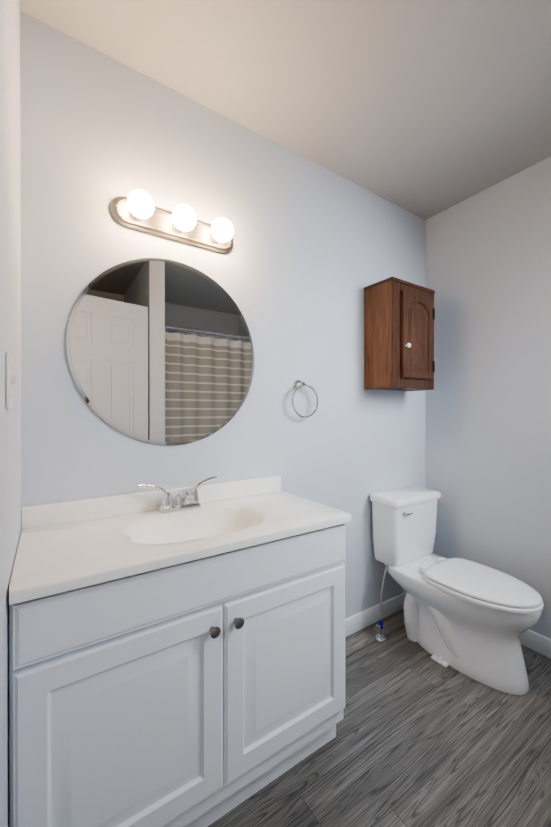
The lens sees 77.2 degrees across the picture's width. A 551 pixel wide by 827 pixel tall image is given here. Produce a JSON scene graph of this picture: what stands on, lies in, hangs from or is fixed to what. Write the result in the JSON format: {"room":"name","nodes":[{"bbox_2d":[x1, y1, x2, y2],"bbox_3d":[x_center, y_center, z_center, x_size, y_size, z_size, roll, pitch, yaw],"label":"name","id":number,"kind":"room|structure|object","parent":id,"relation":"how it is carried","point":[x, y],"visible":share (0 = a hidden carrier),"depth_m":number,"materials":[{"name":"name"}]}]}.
{"room":"bathroom","nodes":[
{"label":"bathroom","id":0,"kind":"room"},
{"bbox_2d":[0,0,20,826],"bbox_3d":[-0.108,-0.026,-0.056,0.100,2.460,2.660,0,0,-33],"label":"wall","id":1,"kind":"structure","parent":0,"point":[10,343],"depth_m":0.73,"materials":[{"name":"white paint"}]},
{"bbox_2d":[6,352,16,408],"bbox_3d":[-0.549,-0.066,0.719,0.016,0.115,0.070,0,0,-33],"label":"light switch","id":2,"kind":"object","parent":1,"relation":"attached to","point":[10,379],"visible":1,"depth_m":0.70,"materials":[{"name":"white plastic"}]},
{"bbox_2d":[20,11,425,618],"bbox_3d":[0.063,-0.031,1.710,2.330,2.460,0.100,0,0,-33],"label":"wall","id":3,"kind":"structure","parent":0,"point":[305,261],"depth_m":1.46,"materials":[{"name":"white paint"}]},
{"bbox_2d":[66,258,253,444],"bbox_3d":[-0.394,-0.235,1.341,0.716,0.716,0.006,0,0,-33],"label":"mirror","id":4,"kind":"object","parent":3,"relation":"attached to","point":[160,351],"visible":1,"depth_m":1.31,"materials":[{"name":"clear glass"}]},
{"bbox_2d":[110,189,232,253],"bbox_3d":[-0.349,-0.726,1.298,0.480,0.108,0.126,0,0,-33],"label":"sconce","id":5,"kind":"object","parent":3,"relation":"attached to","point":[137,210],"visible":1,"depth_m":1.29,"materials":[{"name":"white glass"}]},
{"bbox_2d":[291,380,317,417],"bbox_3d":[0.134,-0.071,1.666,0.162,0.185,0.046,0,0,-33],"label":"towel ring","id":6,"kind":"object","parent":3,"relation":"attached to","point":[298,384],"visible":0.98,"depth_m":1.66,"materials":[{"name":"silver metal"}]},
{"bbox_2d":[345,592,405,636],"bbox_3d":[0.482,1.152,1.919,1.146,0.092,0.017,0,0,-33],"label":"baseboard","id":7,"kind":"structure","parent":3,"relation":"attached to","point":[367,617],"depth_m":1.96,"materials":[{"name":"white wood"}]},
{"bbox_2d":[364,276,434,390],"bbox_3d":[0.716,-0.420,1.936,0.378,0.569,0.234,0,0,-33],"label":"cabinet","id":8,"kind":"object","parent":3,"relation":"attached to","point":[399,316],"visible":1,"depth_m":1.85,"materials":[{"name":"brown wood"}]},
{"bbox_2d":[19,0,550,219],"bbox_3d":[0.823,-1.283,0.554,2.330,0.050,2.860,0,0,-33],"label":"ceiling","id":9,"kind":"structure","parent":0,"point":[425,109],"depth_m":1.28,"materials":[{"name":"grey paint"}]},
{"bbox_2d":[208,609,550,826],"bbox_3d":[0.823,1.227,0.562,2.330,0.050,2.860,0,0,-33],"label":"floor","id":10,"kind":"structure","parent":0,"point":[422,738],"depth_m":1.21,"materials":[{"name":"grey wood"}]},
{"bbox_2d":[9,476,351,826],"bbox_3d":[-0.257,0.726,1.148,0.973,0.950,0.486,0,0,-33],"label":"bathroom vanity","id":11,"kind":"object","parent":10,"relation":"on","point":[176,657],"visible":1,"depth_m":0.93,"materials":[{"name":"white painted wood"},{"name":"brushed nickel"}]},
{"bbox_2d":[370,486,543,694],"bbox_3d":[0.876,0.846,1.731,0.485,0.783,0.748,0,0,-33],"label":"toilet","id":12,"kind":"object","parent":10,"relation":"on","point":[472,619],"visible":1,"depth_m":1.65,"materials":[{"name":"white ceramic"}]},
{"bbox_2d":[425,156,550,638],"bbox_3d":[1.754,-0.029,1.172,0.100,2.460,2.660,0,0,-33],"label":"wall","id":13,"kind":"structure","parent":0,"point":[488,408],"depth_m":1.90,"materials":[{"name":"white paint"}]},
{"bbox_2d":[520,629,550,658],"bbox_3d":[1.464,1.153,1.511,0.013,0.092,1.780,0,0,-33],"label":"baseboard","id":14,"kind":"structure","parent":13,"relation":"attached to","point":[536,642],"depth_m":1.73,"materials":[{"name":"white wood"}]}
]}

